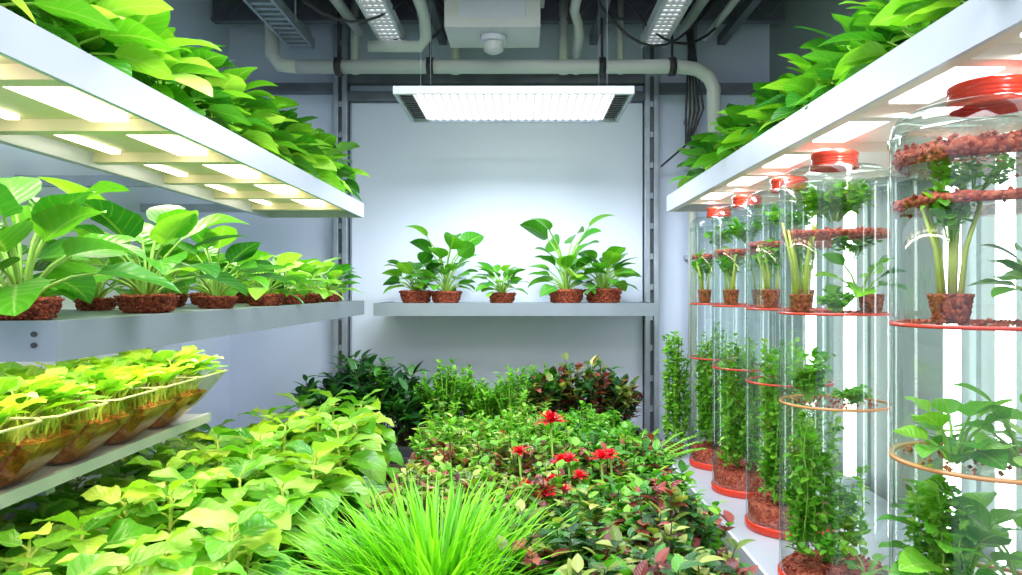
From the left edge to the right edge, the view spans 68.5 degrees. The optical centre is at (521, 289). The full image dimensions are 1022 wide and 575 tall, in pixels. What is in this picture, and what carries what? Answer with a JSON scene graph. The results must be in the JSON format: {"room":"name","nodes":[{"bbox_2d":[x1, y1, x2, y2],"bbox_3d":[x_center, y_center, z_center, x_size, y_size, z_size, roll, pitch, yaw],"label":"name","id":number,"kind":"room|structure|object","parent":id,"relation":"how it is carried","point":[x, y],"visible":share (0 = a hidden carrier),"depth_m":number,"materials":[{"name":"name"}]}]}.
{"room":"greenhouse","nodes":[
{"label":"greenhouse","id":0,"kind":"room"},
{"bbox_2d":[0,0,228,524],"bbox_3d":[-2.000,-0.175,1.800,0.100,3.350,6.600,0,0,0],"label":"wall","id":1,"kind":"structure","parent":0,"point":[191,19],"depth_m":4.21,"materials":[{"name":"paint"}]},
{"bbox_2d":[0,413,210,508],"bbox_3d":[-1.623,0.540,2.060,0.655,0.060,2.120,0,0,0],"label":"shelf","id":2,"kind":"object","parent":1,"relation":"attached to","point":[42,481],"visible":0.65,"depth_m":2.27,"materials":[{"name":"metal"}]},
{"bbox_2d":[0,391,47,458],"bbox_3d":[-1.409,0.368,1.691,0.591,0.292,0.419,0,0,0],"label":"bin","id":3,"kind":"object","parent":2,"relation":"on","point":[3,416],"visible":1,"depth_m":1.75,"materials":[{"name":"plant"}]},
{"bbox_2d":[0,366,107,486],"bbox_3d":[-1.393,0.361,1.986,0.535,0.306,0.400,0,0,0],"label":"potted plant","id":4,"kind":"object","parent":2,"relation":"on","point":[28,448],"visible":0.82,"depth_m":1.97,"materials":[{"name":"plant"}]},
{"bbox_2d":[0,362,164,463],"bbox_3d":[-1.392,0.366,2.267,0.522,0.296,0.432,0,0,0],"label":"potted plant","id":5,"kind":"object","parent":2,"relation":"on","point":[92,428],"visible":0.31,"depth_m":2.24,"materials":[{"name":"plant"}]},
{"bbox_2d":[23,353,198,443],"bbox_3d":[-1.409,0.368,2.546,0.591,0.292,0.419,0,0,0],"label":"bin","id":6,"kind":"object","parent":2,"relation":"on","point":[143,412],"visible":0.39,"depth_m":2.52,"materials":[{"name":"plant"}]},
{"bbox_2d":[88,345,227,427],"bbox_3d":[-1.393,0.361,2.841,0.535,0.306,0.400,0,0,0],"label":"bin","id":7,"kind":"object","parent":2,"relation":"on","point":[184,399],"visible":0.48,"depth_m":2.80,"materials":[{"name":"plant"}]},
{"bbox_2d":[0,5,363,217],"bbox_3d":[-1.397,-0.422,2.375,1.107,0.075,3.250,0,0,0],"label":"plant shelf","id":8,"kind":"object","parent":1,"relation":"attached to","point":[60,101],"visible":0.97,"depth_m":2.05,"materials":[{"name":"metal"}]},
{"bbox_2d":[11,0,35,22],"bbox_3d":[-1.054,-0.597,1.146,0.532,0.286,0.504,0,0,-35],"label":"potted leafy plant","id":9,"kind":"object","parent":8,"relation":"on","point":[20,3],"visible":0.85,"depth_m":1.35,"materials":[{"name":"green plant"}]},
{"bbox_2d":[0,0,58,25],"bbox_3d":[-1.264,-0.644,1.509,0.566,0.379,0.602,0,0,-13],"label":"potted leafy plant","id":10,"kind":"object","parent":8,"relation":"on","point":[46,18],"visible":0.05,"depth_m":1.68,"materials":[{"name":"green plant"}]},
{"bbox_2d":[0,0,118,49],"bbox_3d":[-1.076,-0.619,1.413,0.518,0.330,0.488,0,0,18],"label":"potted leafy plant","id":11,"kind":"object","parent":8,"relation":"on","point":[73,11],"visible":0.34,"depth_m":1.48,"materials":[{"name":"green plant"}]},
{"bbox_2d":[5,0,174,79],"bbox_3d":[-1.060,-0.613,1.703,0.504,0.317,0.473,0,0,3],"label":"potted leafy plant","id":12,"kind":"object","parent":8,"relation":"on","point":[135,39],"visible":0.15,"depth_m":1.73,"materials":[{"name":"green plant"}]},
{"bbox_2d":[40,14,151,84],"bbox_3d":[-1.282,-0.647,1.810,0.605,0.386,0.670,0,0,10],"label":"potted leafy plant","id":13,"kind":"object","parent":8,"relation":"on","point":[108,47],"visible":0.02,"depth_m":1.88,"materials":[{"name":"green plant"}]},
{"bbox_2d":[116,46,174,80],"bbox_3d":[-1.278,-0.651,2.089,0.582,0.394,0.619,0,0,24],"label":"potted leafy plant","id":14,"kind":"object","parent":8,"relation":"on","point":[152,78],"visible":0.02,"depth_m":2.24,"materials":[{"name":"green plant"}]},
{"bbox_2d":[72,0,228,115],"bbox_3d":[-1.067,-0.597,1.963,0.532,0.286,0.504,0,0,33],"label":"potted leafy plant","id":15,"kind":"object","parent":8,"relation":"on","point":[158,23],"visible":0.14,"depth_m":1.94,"materials":[{"name":"green plant"}]},
{"bbox_2d":[167,27,209,114],"bbox_3d":[-1.264,-0.644,2.349,0.566,0.379,0.602,0,0,-13],"label":"potted leafy plant","id":16,"kind":"object","parent":8,"relation":"on","point":[172,29],"visible":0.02,"depth_m":2.37,"materials":[{"name":"green plant"}]},
{"bbox_2d":[147,28,255,135],"bbox_3d":[-1.079,-0.619,2.264,0.487,0.330,0.518,0,0,-5],"label":"potted leafy plant","id":17,"kind":"object","parent":8,"relation":"on","point":[223,107],"visible":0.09,"depth_m":2.30,"materials":[{"name":"green plant"}]},
{"bbox_2d":[152,70,250,141],"bbox_3d":[-1.282,-0.647,2.649,0.605,0.386,0.670,0,0,9],"label":"potted leafy plant","id":18,"kind":"object","parent":8,"relation":"on","point":[237,102],"visible":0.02,"depth_m":2.74,"materials":[{"name":"green plant"}]},
{"bbox_2d":[180,54,279,154],"bbox_3d":[-1.065,-0.613,2.532,0.472,0.317,0.504,0,0,-19],"label":"potted leafy plant","id":19,"kind":"object","parent":8,"relation":"on","point":[236,76],"visible":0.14,"depth_m":2.59,"materials":[{"name":"green plant"}]},
{"bbox_2d":[207,95,311,165],"bbox_3d":[-1.084,-0.597,2.811,0.504,0.286,0.532,0,0,10],"label":"potted leafy plant","id":20,"kind":"object","parent":8,"relation":"on","point":[281,102],"visible":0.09,"depth_m":2.88,"materials":[{"name":"green plant"}]},
{"bbox_2d":[244,108,330,176],"bbox_3d":[-1.071,-0.619,3.110,0.518,0.330,0.487,0,0,-27],"label":"potted leafy plant","id":21,"kind":"object","parent":8,"relation":"on","point":[303,141],"visible":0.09,"depth_m":3.08,"materials":[{"name":"green plant"}]},
{"bbox_2d":[295,123,341,189],"bbox_3d":[-1.075,-0.613,3.372,0.504,0.317,0.472,0,0,-41],"label":"potted leafy plant","id":22,"kind":"object","parent":8,"relation":"on","point":[325,164],"visible":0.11,"depth_m":3.36,"materials":[{"name":"green plant"}]},
{"bbox_2d":[301,133,355,193],"bbox_3d":[-1.084,-0.597,3.670,0.532,0.286,0.504,0,0,-12],"label":"potted leafy plant","id":23,"kind":"object","parent":8,"relation":"on","point":[328,138],"visible":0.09,"depth_m":3.66,"materials":[{"name":"green plant"}]},
{"bbox_2d":[316,142,369,201],"bbox_3d":[-1.061,-0.619,3.884,0.518,0.330,0.487,0,0,41],"label":"potted leafy plant","id":24,"kind":"object","parent":8,"relation":"on","point":[351,183],"visible":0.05,"depth_m":3.97,"materials":[{"name":"green plant"}]},
{"bbox_2d":[0,301,363,361],"bbox_3d":[-1.395,0.093,2.677,1.109,0.074,2.646,0,0,0],"label":"plant shelf","id":25,"kind":"object","parent":1,"relation":"attached to","point":[75,334],"visible":0.89,"depth_m":1.69,"materials":[{"name":"metal"}]},
{"bbox_2d":[0,205,88,300],"bbox_3d":[-1.244,-0.079,1.755,0.391,0.277,0.440,0,0,-43],"label":"potted leafy plant","id":26,"kind":"object","parent":25,"relation":"on","point":[52,249],"visible":0.12,"depth_m":1.77,"materials":[{"name":"green plant"}]},
{"bbox_2d":[0,176,180,320],"bbox_3d":[-0.986,-0.096,1.491,0.492,0.311,0.471,0,0,0],"label":"potted leafy plant","id":27,"kind":"object","parent":25,"relation":"on","point":[52,216],"visible":1,"depth_m":1.48,"materials":[{"name":"green plant"}]},
{"bbox_2d":[23,224,175,310],"bbox_3d":[-1.262,-0.067,2.195,0.381,0.252,0.398,0,0,34],"label":"potted leafy plant","id":28,"kind":"object","parent":25,"relation":"on","point":[99,302],"visible":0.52,"depth_m":2.18,"materials":[{"name":"green plant"}]},
{"bbox_2d":[38,177,249,312],"bbox_3d":[-0.975,-0.106,1.962,0.486,0.331,0.512,0,0,-15],"label":"potted leafy plant","id":29,"kind":"object","parent":25,"relation":"on","point":[173,222],"visible":0.92,"depth_m":1.91,"materials":[{"name":"green plant"}]},
{"bbox_2d":[96,244,217,306],"bbox_3d":[-1.251,-0.056,2.615,0.411,0.232,0.369,0,0,24],"label":"potted leafy plant","id":30,"kind":"object","parent":25,"relation":"on","point":[184,290],"visible":0.13,"depth_m":2.59,"materials":[{"name":"green plant"}]},
{"bbox_2d":[167,251,256,304],"bbox_3d":[-1.250,-0.056,2.986,0.373,0.229,0.361,0,0,25],"label":"potted leafy plant","id":31,"kind":"object","parent":25,"relation":"on","point":[222,262],"visible":0.2,"depth_m":2.96,"materials":[{"name":"green plant"}]},
{"bbox_2d":[158,225,288,308],"bbox_3d":[-0.976,-0.080,2.457,0.400,0.279,0.427,0,0,-13],"label":"potted leafy plant","id":32,"kind":"object","parent":25,"relation":"on","point":[245,254],"visible":0.87,"depth_m":2.40,"materials":[{"name":"green plant"}]},
{"bbox_2d":[200,255,282,302],"bbox_3d":[-1.270,-0.049,3.410,0.362,0.217,0.369,0,0,-9],"label":"potted leafy plant","id":33,"kind":"object","parent":25,"relation":"on","point":[240,299],"visible":0.09,"depth_m":3.33,"materials":[{"name":"green plant"}]},
{"bbox_2d":[224,252,313,305],"bbox_3d":[-0.988,-0.045,2.871,0.339,0.210,0.326,0,0,-43],"label":"potted leafy plant","id":34,"kind":"object","parent":25,"relation":"on","point":[260,296],"visible":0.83,"depth_m":2.83,"materials":[{"name":"green plant"}]},
{"bbox_2d":[238,255,330,303],"bbox_3d":[-0.982,-0.040,3.116,0.355,0.200,0.319,0,0,37],"label":"potted leafy plant","id":35,"kind":"object","parent":25,"relation":"on","point":[299,290],"visible":0.41,"depth_m":3.09,"materials":[{"name":"green plant"}]},
{"bbox_2d":[274,257,343,302],"bbox_3d":[-0.977,-0.046,3.414,0.309,0.210,0.324,0,0,26],"label":"potted leafy plant","id":36,"kind":"object","parent":25,"relation":"on","point":[310,297],"visible":0.55,"depth_m":3.40,"materials":[{"name":"green plant"}]},
{"bbox_2d":[299,260,362,301],"bbox_3d":[-0.968,-0.045,3.774,0.339,0.208,0.329,0,0,-37],"label":"potted leafy plant","id":37,"kind":"object","parent":25,"relation":"on","point":[337,270],"visible":0.58,"depth_m":3.77,"materials":[{"name":"green plant"}]},
{"bbox_2d":[211,0,784,44],"bbox_3d":[-0.097,-1.740,2.745,3.706,0.220,4.490,0,0,0],"label":"ceiling","id":38,"kind":"structure","parent":0,"point":[224,11],"depth_m":4.73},
{"bbox_2d":[243,0,314,48],"bbox_3d":[-1.350,-1.665,3.200,0.170,0.370,2.800,0,0,0],"label":"cable tray","id":39,"kind":"object","parent":38,"relation":"attached to","point":[275,14],"visible":1,"depth_m":4.18,"materials":[{"name":"metal"}]},
{"bbox_2d":[355,0,405,39],"bbox_3d":[-0.780,-1.667,3.475,0.150,0.365,2.150,0,0,0],"label":"ceiling light","id":40,"kind":"object","parent":38,"relation":"hanging from","point":[388,26],"visible":0.79,"depth_m":4.15,"materials":[{"name":"plastic"}]},
{"bbox_2d":[265,11,720,168],"bbox_3d":[-0.172,-1.279,4.717,2.739,1.142,0.546,0,0,0],"label":"pipe","id":41,"kind":"object","parent":38,"relation":"attached to","point":[338,66],"visible":0.81,"depth_m":4.47,"materials":[{"name":"metal"}]},
{"bbox_2d":[444,0,544,54],"bbox_3d":[-0.160,-1.587,4.210,0.580,0.525,0.420,0,0,0],"label":"ventilation unit","id":42,"kind":"object","parent":38,"relation":"attached to","point":[493,26],"visible":1,"depth_m":4.05,"materials":[{"name":"plastic"}]},
{"bbox_2d":[393,0,633,122],"bbox_3d":[-0.040,-1.396,3.910,1.160,0.908,0.620,0,0,0],"label":"light panel","id":43,"kind":"object","parent":38,"relation":"hanging from","point":[421,104],"visible":1,"depth_m":3.83,"materials":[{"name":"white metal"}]},
{"bbox_2d":[301,0,730,166],"bbox_3d":[-0.255,-1.324,4.280,3.058,1.060,0.891,0,0,-22],"label":"hanging cables","id":44,"kind":"object","parent":38,"relation":"hanging from","point":[690,43],"visible":0.69,"depth_m":4.45,"materials":[{"name":"rubber"}]},
{"bbox_2d":[299,0,739,74],"bbox_3d":[-0.206,-1.605,3.174,2.857,0.490,3.153,0,0,0],"label":"conduit pipes","id":45,"kind":"object","parent":38,"relation":"attached to","point":[341,7],"visible":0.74,"depth_m":4.42,"materials":[{"name":"plastic"}]},
{"bbox_2d":[640,0,692,47],"bbox_3d":[0.800,-1.667,3.500,0.150,0.365,2.200,0,0,0],"label":"ceiling light","id":46,"kind":"object","parent":38,"relation":"hanging from","point":[666,15],"visible":0.89,"depth_m":4.15,"materials":[{"name":"plastic"}]},
{"bbox_2d":[229,24,768,451],"bbox_3d":[-0.150,-0.175,5.050,3.600,3.350,0.100,0,0,0],"label":"wall","id":47,"kind":"structure","parent":0,"point":[263,364],"depth_m":5.00,"materials":[{"name":"paint"}]},
{"bbox_2d":[352,103,642,430],"bbox_3d":[-0.165,0.080,4.985,1.930,2.640,0.030,0,0,0],"label":"wall panel","id":48,"kind":"object","parent":47,"relation":"attached to","point":[485,179],"visible":0.4,"depth_m":4.97,"materials":[{"name":"white paint"}]},
{"bbox_2d":[373,301,657,315],"bbox_3d":[-0.037,0.113,4.655,1.645,0.074,0.630,0,0,0],"label":"plant shelf","id":49,"kind":"object","parent":48,"relation":"attached to","point":[392,308],"visible":1,"depth_m":4.34,"materials":[{"name":"white metal"}]},
{"bbox_2d":[381,252,444,302],"bbox_3d":[-0.655,-0.073,4.518,0.404,0.304,0.461,0,0,-17],"label":"potted leafy plant","id":50,"kind":"object","parent":49,"relation":"on","point":[413,295],"visible":0.94,"depth_m":4.45,"materials":[{"name":"green plant"}]},
{"bbox_2d":[405,225,483,302],"bbox_3d":[-0.459,-0.150,4.514,0.396,0.457,0.441,0,0,18],"label":"potted leafy plant","id":51,"kind":"object","parent":49,"relation":"on","point":[465,246],"visible":0.92,"depth_m":4.46,"materials":[{"name":"green plant"}]},
{"bbox_2d":[469,262,528,302],"bbox_3d":[-0.128,-0.046,4.503,0.352,0.249,0.366,0,0,33],"label":"potted leafy plant","id":52,"kind":"object","parent":49,"relation":"on","point":[500,296],"visible":0.98,"depth_m":4.46,"materials":[{"name":"green plant"}]},
{"bbox_2d":[520,214,614,302],"bbox_3d":[0.257,-0.184,4.485,0.507,0.526,0.456,0,0,-29],"label":"potted leafy plant","id":53,"kind":"object","parent":49,"relation":"on","point":[539,227],"visible":0.99,"depth_m":4.45,"materials":[{"name":"green plant"}]},
{"bbox_2d":[569,246,641,302],"bbox_3d":[0.493,-0.088,4.512,0.491,0.334,0.475,0,0,-34],"label":"potted leafy plant","id":54,"kind":"object","parent":49,"relation":"on","point":[610,259],"visible":0.89,"depth_m":4.44,"materials":[{"name":"green plant"}]},
{"bbox_2d":[244,24,755,439],"bbox_3d":[-0.150,-0.175,4.950,3.580,3.350,0.100,0,0,0],"label":"frame","id":55,"kind":"object","parent":47,"relation":"attached to","point":[340,87],"visible":0.54,"depth_m":4.92,"materials":[{"name":"metal"}]},
{"bbox_2d":[683,24,697,449],"bbox_3d":[1.120,-0.175,4.950,0.090,3.350,0.100,0,0,0],"label":"conduit","id":56,"kind":"object","parent":47,"relation":"attached to","point":[692,216],"visible":0.29,"depth_m":4.90,"materials":[{"name":"metal"}]},
{"bbox_2d":[769,0,1021,558],"bbox_3d":[1.700,-0.175,1.800,0.100,3.350,6.600,0,0,0],"label":"wall","id":57,"kind":"structure","parent":0,"point":[905,361],"depth_m":3.34,"materials":[{"name":"white paint"}]},
{"bbox_2d":[805,315,815,363],"label":"wall lamps","id":58,"kind":"object","parent":57,"relation":"attached to","point":[810,321],"depth_m":4.03,"materials":[{"name":"white plastic"}]},
{"bbox_2d":[667,0,1021,211],"bbox_3d":[1.235,-0.487,2.500,0.830,0.089,3.500,0,0,0],"label":"plant shelf","id":59,"kind":"object","parent":57,"relation":"attached to","point":[887,105],"visible":0.75,"depth_m":2.02,"materials":[{"name":"metal"}]},
{"bbox_2d":[669,146,704,187],"bbox_3d":[1.038,-0.662,4.005,0.473,0.301,0.444,0,0,35],"label":"potted leafy plant","id":60,"kind":"object","parent":59,"relation":"on","point":[698,170],"visible":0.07,"depth_m":4.07,"materials":[{"name":"green plant"}]},
{"bbox_2d":[681,132,745,182],"bbox_3d":[1.037,-0.658,3.710,0.512,0.295,0.461,0,0,9],"label":"potted leafy plant","id":61,"kind":"object","parent":59,"relation":"on","point":[702,148],"visible":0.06,"depth_m":3.69,"materials":[{"name":"green plant"}]},
{"bbox_2d":[692,103,743,169],"bbox_3d":[1.014,-0.658,3.412,0.452,0.295,0.476,0,0,-12],"label":"potted leafy plant","id":62,"kind":"object","parent":59,"relation":"on","point":[712,158],"visible":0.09,"depth_m":3.39,"materials":[{"name":"green plant"}]},
{"bbox_2d":[713,98,778,153],"bbox_3d":[1.031,-0.648,3.118,0.547,0.275,0.468,0,0,-23],"label":"potted leafy plant","id":63,"kind":"object","parent":59,"relation":"on","point":[731,140],"visible":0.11,"depth_m":3.05,"materials":[{"name":"green plant"}]},
{"bbox_2d":[738,73,831,139],"bbox_3d":[1.036,-0.662,2.793,0.445,0.301,0.473,0,0,20],"label":"potted leafy plant","id":64,"kind":"object","parent":59,"relation":"on","point":[764,113],"visible":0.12,"depth_m":2.75,"materials":[{"name":"green plant"}]},
{"bbox_2d":[775,60,818,122],"bbox_3d":[1.290,-0.704,2.916,0.624,0.386,0.592,0,0,1],"label":"potted leafy plant","id":65,"kind":"object","parent":59,"relation":"on","point":[812,62],"visible":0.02,"depth_m":2.87,"materials":[{"name":"green plant"}]},
{"bbox_2d":[752,40,864,131],"bbox_3d":[1.041,-0.658,2.496,0.461,0.295,0.512,0,0,-5],"label":"potted leafy plant","id":66,"kind":"object","parent":59,"relation":"on","point":[797,87],"visible":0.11,"depth_m":2.47,"materials":[{"name":"green plant"}]},
{"bbox_2d":[795,4,908,108],"bbox_3d":[1.038,-0.658,2.218,0.476,0.295,0.452,0,0,-26],"label":"potted leafy plant","id":67,"kind":"object","parent":59,"relation":"on","point":[828,56],"visible":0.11,"depth_m":2.17,"materials":[{"name":"green plant"}]},
{"bbox_2d":[817,1,893,80],"bbox_3d":[1.258,-0.708,2.303,0.582,0.394,0.619,0,0,-10],"label":"potted leafy plant","id":68,"kind":"object","parent":59,"relation":"on","point":[880,5],"visible":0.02,"depth_m":2.27,"materials":[{"name":"green plant"}]},
{"bbox_2d":[817,0,936,86],"bbox_3d":[1.048,-0.648,1.904,0.468,0.275,0.547,0,0,-38],"label":"potted leafy plant","id":69,"kind":"object","parent":59,"relation":"on","point":[860,57],"visible":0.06,"depth_m":1.93,"materials":[{"name":"green plant"}]},
{"bbox_2d":[890,33,909,42],"bbox_3d":[1.272,-0.701,2.011,0.565,0.379,0.603,0,0,25],"label":"potted leafy plant","id":70,"kind":"object","parent":59,"relation":"on","point":[901,36],"visible":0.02,"depth_m":1.99,"materials":[{"name":"green plant"}]},
{"bbox_2d":[869,0,964,25],"bbox_3d":[1.025,-0.662,1.592,0.473,0.301,0.444,0,0,6],"label":"potted leafy plant","id":71,"kind":"object","parent":59,"relation":"on","point":[896,12],"visible":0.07,"depth_m":1.73,"materials":[{"name":"green plant"}]},
{"bbox_2d":[910,0,967,26],"bbox_3d":[1.255,-0.704,1.680,0.624,0.386,0.592,0,0,-11],"label":"potted leafy plant","id":72,"kind":"object","parent":59,"relation":"on","point":[923,23],"visible":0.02,"depth_m":1.85,"materials":[{"name":"green plant"}]},
{"bbox_2d":[843,246,855,310],"label":"wall lamps","id":73,"kind":"object","parent":57,"relation":"attached to","point":[850,264],"depth_m":3.55,"materials":[{"name":"white ceramic"}]},
{"bbox_2d":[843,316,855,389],"label":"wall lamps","id":74,"kind":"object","parent":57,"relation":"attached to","point":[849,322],"depth_m":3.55,"materials":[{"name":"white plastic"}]},
{"bbox_2d":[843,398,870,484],"label":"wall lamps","id":75,"kind":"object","parent":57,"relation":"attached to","point":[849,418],"depth_m":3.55,"materials":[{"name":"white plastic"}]},
{"bbox_2d":[864,316,870,393],"label":"wall lamps","id":76,"kind":"object","parent":57,"relation":"attached to","point":[867,319],"depth_m":3.55,"materials":[{"name":"white plastic"}]},
{"bbox_2d":[943,323,960,401],"label":"wall lamps","id":77,"kind":"object","parent":57,"relation":"attached to","point":[951,338],"depth_m":2.70,"materials":[{"name":"white plastic"}]},
{"bbox_2d":[970,216,979,318],"label":"wall lamps","id":78,"kind":"object","parent":57,"relation":"attached to","point":[975,242],"depth_m":2.70,"materials":[{"name":"white plastic"}]},
{"bbox_2d":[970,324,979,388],"label":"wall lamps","id":79,"kind":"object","parent":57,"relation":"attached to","point":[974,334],"depth_m":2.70,"materials":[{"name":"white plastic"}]},
{"bbox_2d":[995,214,1015,408],"label":"wall lamps","id":80,"kind":"object","parent":57,"relation":"attached to","point":[1005,341],"depth_m":2.40,"materials":[{"name":"white plastic"}]},
{"bbox_2d":[995,483,1015,509],"label":"wall lamps","id":81,"kind":"object","parent":57,"relation":"attached to","point":[1005,498],"depth_m":2.40,"materials":[{"name":"white plastic"}]},
{"bbox_2d":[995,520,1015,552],"label":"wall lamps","id":82,"kind":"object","parent":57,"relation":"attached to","point":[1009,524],"depth_m":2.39,"materials":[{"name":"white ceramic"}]},
{"bbox_3d":[-0.150,1.525,1.750,3.600,0.050,6.500,0,0,0],"label":"floor","id":83,"kind":"structure","parent":0,"visible":0},
{"bbox_2d":[264,457,410,574],"bbox_3d":[-1.205,1.190,2.475,1.290,0.620,2.950,0,0,0],"label":"leafy plant","id":84,"kind":"object","parent":83,"relation":"on","point":[391,464],"visible":0.06,"depth_m":2.94,"materials":[{"name":"plant"}]},
{"bbox_2d":[0,389,403,574],"bbox_3d":[-1.183,0.738,2.431,1.429,0.512,3.085,0,0,0],"label":"crop","id":85,"kind":"object","parent":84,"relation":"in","point":[190,506],"visible":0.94,"depth_m":2.35,"materials":[{"name":"green plant"}]},
{"bbox_2d":[312,427,650,456],"bbox_3d":[-0.290,1.170,4.300,2.020,0.660,0.600,0,0,0],"label":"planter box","id":86,"kind":"object","parent":83,"relation":"on","point":[405,450],"visible":0.1,"depth_m":4.21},
{"bbox_2d":[291,349,457,445],"bbox_3d":[-0.853,0.621,4.240,1.007,0.499,0.684,0,0,0],"label":"shrub","id":87,"kind":"object","parent":86,"relation":"on","point":[399,400],"visible":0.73,"depth_m":4.17,"materials":[{"name":"green plant"}]},
{"bbox_2d":[414,358,560,427],"bbox_3d":[-0.181,0.624,4.251,0.840,0.495,0.472,0,0,2],"label":"herb","id":88,"kind":"object","parent":86,"relation":"on","point":[473,399],"visible":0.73,"depth_m":4.14,"materials":[{"name":"green plant"}]},
{"bbox_2d":[516,352,644,427],"bbox_3d":[0.330,0.615,4.286,0.766,0.513,0.475,0,0,0],"label":"shrub","id":89,"kind":"object","parent":86,"relation":"on","point":[616,395],"visible":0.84,"depth_m":4.21,"materials":[{"name":"green plant"}]},
{"bbox_2d":[667,453,985,574],"bbox_3d":[1.204,1.212,2.600,0.832,0.575,3.400,0,0,0],"label":"shelf","id":90,"kind":"object","parent":83,"relation":"on","point":[765,552],"visible":0.11,"depth_m":2.93,"materials":[{"name":"paint"}]},
{"bbox_2d":[660,331,693,456],"bbox_3d":[0.872,0.583,4.218,0.194,0.701,0.196,0,0,0],"label":"climbing vine","id":91,"kind":"object","parent":90,"relation":"on","point":[673,398],"visible":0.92,"depth_m":4.19,"materials":[{"name":"green plant"}]},
{"bbox_2d":[689,206,747,470],"bbox_3d":[1.046,0.247,3.996,0.309,1.374,0.320,0,0,40],"label":"tube","id":92,"kind":"object","parent":90,"relation":"on","point":[708,392],"visible":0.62,"depth_m":3.93,"materials":[{"name":"red plastic"}]},
{"bbox_2d":[711,194,782,498],"bbox_3d":[1.050,0.247,3.500,0.335,1.374,0.335,0,0,0],"label":"tube","id":93,"kind":"object","parent":90,"relation":"on","point":[736,478],"visible":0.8,"depth_m":3.43,"materials":[{"name":"red plastic"}]},
{"bbox_2d":[744,176,834,541],"bbox_3d":[1.050,0.247,2.950,0.335,1.374,0.335,0,0,11],"label":"tube","id":94,"kind":"object","parent":90,"relation":"on","point":[764,516],"visible":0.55,"depth_m":2.88,"materials":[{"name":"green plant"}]},
{"bbox_2d":[777,149,906,574],"bbox_3d":[1.009,0.247,2.387,0.346,1.374,0.377,0,0,-34],"label":"tube","id":95,"kind":"object","parent":90,"relation":"on","point":[830,559],"visible":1,"depth_m":2.37,"materials":[{"name":"red plastic"}]},
{"bbox_2d":[876,74,1021,574],"bbox_3d":[1.006,0.247,1.594,0.463,1.374,0.402,0,0,44],"label":"tube","id":96,"kind":"object","parent":90,"relation":"on","point":[954,548],"visible":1,"depth_m":1.56,"materials":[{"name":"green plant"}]},
{"bbox_3d":[0.040,1.190,2.625,0.960,0.620,2.650,0,0,0],"label":"planter box","id":97,"kind":"object","parent":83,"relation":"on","visible":0},
{"bbox_2d":[250,467,625,574],"bbox_3d":[-0.207,0.689,1.894,1.127,0.442,1.124,0,0,39],"label":"ornamental grass","id":98,"kind":"object","parent":97,"relation":"on","point":[466,539],"depth_m":1.93,"materials":[{"name":"green plant"}]},
{"bbox_2d":[361,430,588,540],"bbox_3d":[-0.149,0.729,2.720,0.836,0.366,1.114,0,0,0],"label":"bush","id":99,"kind":"object","parent":97,"relation":"on","point":[501,463],"visible":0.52,"depth_m":2.62,"materials":[{"name":"green plant"}]},
{"bbox_2d":[405,397,646,463],"bbox_3d":[0.020,0.726,3.583,1.165,0.371,0.858,0,0,0],"label":"bush","id":100,"kind":"object","parent":97,"relation":"on","point":[526,428],"visible":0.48,"depth_m":3.50,"materials":[{"name":"green plant"}]},
{"bbox_2d":[508,409,619,524],"bbox_3d":[0.102,0.688,2.684,0.389,0.425,0.709,0,0,27],"label":"flowers","id":101,"kind":"object","parent":97,"relation":"on","point":[551,417],"visible":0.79,"depth_m":2.75,"materials":[{"name":"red plant"}]},
{"bbox_2d":[480,480,758,574],"bbox_3d":[0.236,0.730,1.802,0.754,0.364,0.982,0,0,0],"label":"bush","id":102,"kind":"object","parent":97,"relation":"on","point":[659,545],"visible":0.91,"depth_m":1.94,"materials":[{"name":"green plant"}]},
{"bbox_2d":[531,429,734,549],"bbox_3d":[0.340,0.739,2.714,0.638,0.345,1.125,0,0,0],"label":"bush","id":103,"kind":"object","parent":97,"relation":"on","point":[633,472],"visible":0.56,"depth_m":2.64,"materials":[{"name":"green plant"}]},
{"bbox_2d":[634,428,705,467],"bbox_3d":[0.565,0.756,3.095,0.413,0.310,0.418,0,0,43],"label":"fern","id":104,"kind":"object","parent":97,"relation":"on","point":[670,456],"visible":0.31,"depth_m":3.11,"materials":[{"name":"green plant"}]}
]}

